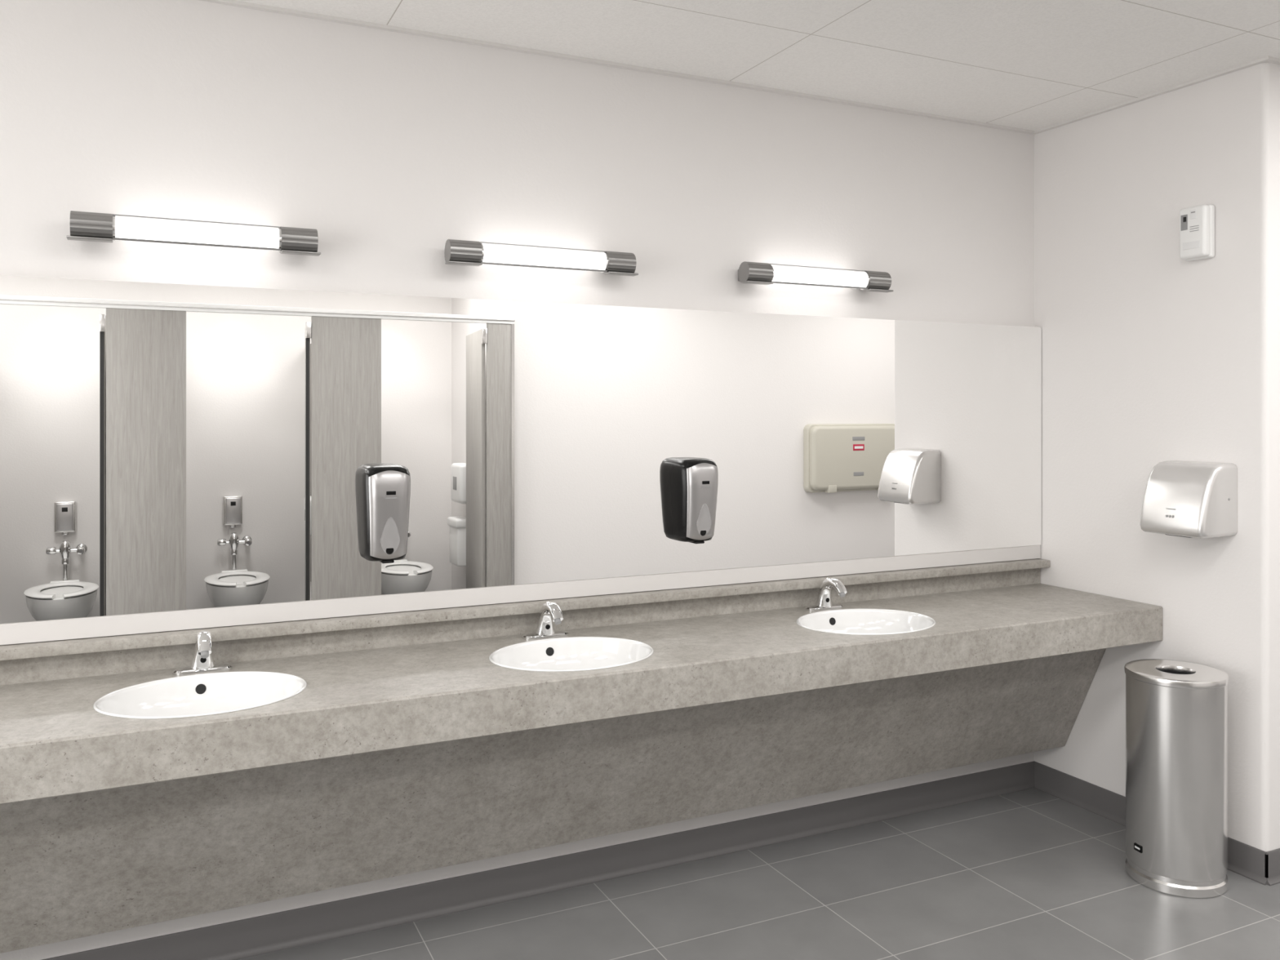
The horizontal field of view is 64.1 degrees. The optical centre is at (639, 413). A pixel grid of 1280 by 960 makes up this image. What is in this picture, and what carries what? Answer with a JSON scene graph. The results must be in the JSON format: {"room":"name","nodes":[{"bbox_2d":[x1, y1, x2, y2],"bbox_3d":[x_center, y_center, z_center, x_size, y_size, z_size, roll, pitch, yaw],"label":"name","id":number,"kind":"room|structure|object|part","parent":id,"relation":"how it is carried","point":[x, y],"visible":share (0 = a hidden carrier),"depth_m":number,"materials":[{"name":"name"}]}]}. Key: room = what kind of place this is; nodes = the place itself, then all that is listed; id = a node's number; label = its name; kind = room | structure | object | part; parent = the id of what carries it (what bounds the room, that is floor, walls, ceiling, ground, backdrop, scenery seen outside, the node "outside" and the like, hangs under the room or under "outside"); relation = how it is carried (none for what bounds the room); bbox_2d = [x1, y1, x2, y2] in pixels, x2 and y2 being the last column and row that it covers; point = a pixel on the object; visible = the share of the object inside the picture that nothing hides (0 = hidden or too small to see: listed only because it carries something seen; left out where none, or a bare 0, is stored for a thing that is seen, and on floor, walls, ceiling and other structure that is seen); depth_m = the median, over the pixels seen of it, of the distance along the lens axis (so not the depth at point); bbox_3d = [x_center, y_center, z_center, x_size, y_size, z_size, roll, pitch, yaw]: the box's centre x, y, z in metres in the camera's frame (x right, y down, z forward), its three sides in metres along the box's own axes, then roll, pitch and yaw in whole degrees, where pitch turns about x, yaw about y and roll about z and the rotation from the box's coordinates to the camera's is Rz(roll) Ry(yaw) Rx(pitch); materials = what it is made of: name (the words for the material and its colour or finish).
{"room":"public restroom","nodes":[
{"label":"public restroom","id":0,"kind":"room"},
{"bbox_2d":[0,0,1034,959],"bbox_3d":[-1.033,0.193,3.109,6.050,2.775,0.120,0,0,-26],"label":"wall","id":1,"kind":"structure","parent":0,"point":[393,147],"depth_m":3.26,"materials":[{"name":"white paint"}]},
{"bbox_2d":[66,210,320,256],"bbox_3d":[-1.241,-0.502,2.879,0.646,0.078,0.114,0,0,-26],"label":"vanity light","id":2,"kind":"object","parent":1,"relation":"attached to","point":[84,226],"visible":1,"depth_m":2.83,"materials":[{"name":"white"}]},
{"bbox_3d":[-1.228,-0.537,2.852,0.430,0.002,0.004,0,0,-26],"label":"rail","id":3,"kind":"part","parent":2,"relation":"part of","materials":[{"name":"grey metal"}]},
{"bbox_3d":[-1.224,-0.471,2.844,0.430,0.005,0.005,0,0,-26],"label":"rail","id":4,"kind":"part","parent":2,"relation":"part of","materials":[{"name":"grey metal"}]},
{"bbox_2d":[115,216,279,250],"bbox_3d":[-1.234,-0.503,2.863,0.436,0.063,0.063,0,0,-26],"label":"diffuser","id":5,"kind":"object","parent":2,"relation":"attached to","point":[126,228],"depth_m":2.84,"materials":[{"name":"white"}]},
{"bbox_2d":[0,568,1040,684],"bbox_3d":[-0.976,0.676,3.049,5.892,0.075,0.034,0,0,-26],"label":"backsplash","id":6,"kind":"structure","parent":1,"relation":"attached to","point":[147,659],"depth_m":3.22,"materials":[{"name":"grey stone"}]},
{"bbox_2d":[0,274,1041,644],"bbox_3d":[-0.968,0.120,3.050,5.876,0.975,0.041,0,0,-26],"label":"wall mirror","id":7,"kind":"object","parent":1,"relation":"attached to","point":[174,456],"visible":1,"depth_m":3.22,"materials":[{"name":"white mirror"}]},
{"bbox_2d":[358,464,410,563],"bbox_3d":[-0.757,0.299,3.059,0.142,0.290,0.126,0,0,-26],"label":"soap dispenser","id":8,"kind":"object","parent":7,"relation":"attached to","point":[384,490],"visible":1,"depth_m":3.01,"materials":[{"name":"silver plastic"}]},
{"bbox_3d":[-0.969,0.582,3.052,5.876,0.052,0.036,0,0,-26],"label":"rail","id":9,"kind":"part","parent":7,"relation":"part of","materials":[{"name":"white metal"}]},
{"bbox_2d":[670,457,718,543],"bbox_3d":[0.196,0.299,3.517,0.142,0.290,0.126,0,0,-26],"label":"soap dispenser","id":10,"kind":"object","parent":7,"relation":"attached to","point":[694,482],"visible":1,"depth_m":3.47,"materials":[{"name":"silver plastic"}]},
{"bbox_2d":[41,760,1035,959],"bbox_3d":[-0.981,1.527,3.058,5.900,0.106,0.018,0,0,-26],"label":"baseboard","id":11,"kind":"structure","parent":1,"relation":"attached to","point":[250,937],"depth_m":3.38,"materials":[{"name":"grey rubber"}]},
{"bbox_2d":[444,239,638,275],"bbox_3d":[-0.320,-0.502,3.322,0.646,0.078,0.114,0,0,-26],"label":"vanity light","id":12,"kind":"object","parent":1,"relation":"attached to","point":[458,252],"visible":1,"depth_m":3.27,"materials":[{"name":"white"}]},
{"bbox_3d":[-0.307,-0.537,3.295,0.430,0.002,0.004,0,0,-26],"label":"rail","id":13,"kind":"part","parent":12,"relation":"part of","materials":[{"name":"grey metal"}]},
{"bbox_3d":[-0.303,-0.471,3.286,0.430,0.005,0.005,0,0,-26],"label":"rail","id":14,"kind":"part","parent":12,"relation":"part of","materials":[{"name":"grey metal"}]},
{"bbox_2d":[482,244,606,271],"bbox_3d":[-0.312,-0.503,3.306,0.436,0.063,0.063,0,0,-26],"label":"diffuser","id":15,"kind":"object","parent":12,"relation":"attached to","point":[496,255],"depth_m":3.28,"materials":[{"name":"white"}]},
{"bbox_2d":[0,558,1162,953],"bbox_3d":[-0.851,0.986,2.790,5.892,0.752,0.611,0,0,-26],"label":"countertop","id":16,"kind":"structure","parent":1,"relation":"attached to","point":[404,749],"depth_m":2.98,"materials":[{"name":"grey stone"}]},
{"bbox_2d":[93,671,306,718],"bbox_3d":[-1.111,0.772,2.609,0.500,0.124,0.410,0,0,-26],"label":"sink","id":17,"kind":"object","parent":16,"relation":"in","point":[211,693],"visible":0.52,"depth_m":2.76,"materials":[{"name":"white ceramic"}]},
{"bbox_2d":[172,630,232,675],"bbox_3d":[-1.193,0.653,2.797,0.154,0.121,0.147,0,0,-26],"label":"faucet","id":18,"kind":"object","parent":16,"relation":"on","point":[202,661],"visible":1,"depth_m":2.81,"materials":[{"name":"silver metal"}]},
{"bbox_3d":[-1.213,0.707,2.840,0.154,0.013,0.052,0,0,-26],"label":"plate","id":19,"kind":"part","parent":18,"relation":"part of","materials":[{"name":"silver metal"}]},
{"bbox_3d":[-1.192,0.648,2.795,0.066,0.111,0.144,0,0,-26],"label":"spout","id":20,"kind":"part","parent":18,"relation":"part of","materials":[{"name":"silver metal"}]},
{"bbox_2d":[522,601,568,639],"bbox_3d":[-0.282,0.653,3.234,0.154,0.121,0.147,0,0,-26],"label":"faucet","id":21,"kind":"object","parent":16,"relation":"on","point":[550,612],"visible":1,"depth_m":3.25,"materials":[{"name":"silver metal"}]},
{"bbox_3d":[-0.303,0.707,3.277,0.154,0.013,0.052,0,0,-26],"label":"plate","id":22,"kind":"part","parent":21,"relation":"part of","materials":[{"name":"silver metal"}]},
{"bbox_3d":[-0.282,0.648,3.233,0.066,0.111,0.144,0,0,-26],"label":"spout","id":23,"kind":"part","parent":21,"relation":"part of","materials":[{"name":"silver metal"}]},
{"bbox_2d":[488,636,653,671],"bbox_3d":[-0.201,0.772,3.046,0.500,0.124,0.410,0,0,-26],"label":"sink","id":24,"kind":"object","parent":16,"relation":"in","point":[571,653],"visible":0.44,"depth_m":3.21,"materials":[{"name":"white ceramic"}]},
{"bbox_2d":[804,577,847,611],"bbox_3d":[0.695,0.653,3.704,0.154,0.121,0.147,0,0,-26],"label":"faucet","id":25,"kind":"object","parent":16,"relation":"on","point":[824,602],"visible":1,"depth_m":3.72,"materials":[{"name":"silver metal"}]},
{"bbox_3d":[0.674,0.707,3.746,0.154,0.013,0.052,0,0,-26],"label":"plate","id":26,"kind":"part","parent":25,"relation":"part of","materials":[{"name":"silver metal"}]},
{"bbox_3d":[0.695,0.648,3.702,0.066,0.111,0.144,0,0,-26],"label":"spout","id":27,"kind":"part","parent":25,"relation":"part of","materials":[{"name":"silver metal"}]},
{"bbox_2d":[795,608,935,635],"bbox_3d":[0.776,0.772,3.516,0.500,0.124,0.410,0,0,-26],"label":"sink","id":28,"kind":"object","parent":16,"relation":"in","point":[842,621],"visible":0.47,"depth_m":3.69,"materials":[{"name":"white ceramic"}]},
{"bbox_2d":[198,0,1036,134],"bbox_3d":[-0.980,-1.190,3.057,5.900,0.010,0.020,0,0,-26],"label":"trim","id":29,"kind":"structure","parent":1,"relation":"attached to","point":[231,2],"depth_m":3.43,"materials":[{"name":"white"}]},
{"bbox_2d":[737,261,893,292],"bbox_3d":[0.645,-0.502,3.785,0.646,0.078,0.114,0,0,-26],"label":"vanity light","id":30,"kind":"object","parent":1,"relation":"attached to","point":[749,273],"visible":1,"depth_m":3.73,"materials":[{"name":"white plastic"}]},
{"bbox_3d":[0.657,-0.537,3.758,0.430,0.002,0.004,0,0,-26],"label":"rail","id":31,"kind":"part","parent":30,"relation":"part of","materials":[{"name":"grey metal"}]},
{"bbox_3d":[0.661,-0.471,3.750,0.430,0.005,0.005,0,0,-26],"label":"rail","id":32,"kind":"part","parent":30,"relation":"part of","materials":[{"name":"grey metal"}]},
{"bbox_2d":[772,265,867,288],"bbox_3d":[0.652,-0.503,3.769,0.436,0.063,0.063,0,0,-26],"label":"diffuser","id":33,"kind":"object","parent":30,"relation":"attached to","point":[780,274],"depth_m":3.74,"materials":[{"name":"white plastic"}]},
{"bbox_2d":[235,0,1279,130],"bbox_3d":[1.560,-1.245,1.465,9.300,0.100,5.290,0,0,-26],"label":"ceiling","id":34,"kind":"structure","parent":0,"point":[1028,64],"depth_m":3.27,"materials":[{"name":"tile"}]},
{"bbox_2d":[239,787,1279,959],"bbox_3d":[1.560,1.630,1.465,9.300,0.100,5.290,0,0,-26],"label":"floor","id":35,"kind":"structure","parent":0,"point":[1034,873],"depth_m":3.25,"materials":[{"name":"tile"}]},
{"bbox_2d":[1124,658,1229,898],"bbox_3d":[1.825,1.226,3.486,0.316,0.709,0.316,0,0,-26],"label":"trash can","id":36,"kind":"object","parent":35,"relation":"on","point":[1176,711],"visible":1,"depth_m":3.36,"materials":[{"name":"silver metal"}]},
{"bbox_2d":[1034,62,1279,851],"bbox_3d":[3.333,0.193,4.585,3.200,2.775,1.000,0,0,-26],"label":"wall","id":37,"kind":"structure","parent":0,"point":[1151,355],"depth_m":3.78,"materials":[{"name":"white paint"}]},
{"bbox_2d":[1034,57,1266,133],"bbox_3d":[1.886,-1.190,3.879,0.020,0.010,0.980,0,0,-26],"label":"trim","id":38,"kind":"structure","parent":37,"relation":"attached to","point":[1258,61],"depth_m":3.80,"materials":[{"name":"white"}]},
{"bbox_2d":[1034,761,1268,885],"bbox_3d":[1.884,1.527,3.886,0.018,0.106,1.007,0,0,-26],"label":"baseboard","id":39,"kind":"structure","parent":37,"relation":"attached to","point":[1248,861],"depth_m":4.02,"materials":[{"name":"grey rubber"}]},
{"bbox_2d":[1139,460,1237,537],"bbox_3d":[1.927,0.300,3.604,0.184,0.258,0.252,0,0,-26],"label":"dryer","id":40,"kind":"object","parent":37,"relation":"attached to","point":[1184,499],"visible":1,"depth_m":3.53,"materials":[{"name":"white metal"}]},
{"bbox_2d":[1179,204,1214,261],"bbox_3d":[1.979,-0.644,3.638,0.060,0.188,0.106,0,0,-26],"label":"dispenser","id":41,"kind":"object","parent":37,"relation":"attached to","point":[1197,223],"visible":1,"depth_m":3.61,"materials":[{"name":"white plastic"}]},
{"bbox_2d":[1262,56,1279,64],"bbox_3d":[3.545,-1.190,4.122,3.220,0.010,0.020,0,0,-26],"label":"trim","id":42,"kind":"structure","parent":37,"relation":"attached to","point":[1268,59],"depth_m":3.43,"materials":[{"name":"white"}]},
{"bbox_2d":[1265,848,1279,885],"bbox_3d":[3.550,1.527,4.125,3.207,0.106,0.018,0,0,-26],"label":"baseboard","id":43,"kind":"structure","parent":37,"relation":"attached to","point":[1273,870],"depth_m":3.44,"materials":[{"name":"grey rubber"}]}
]}

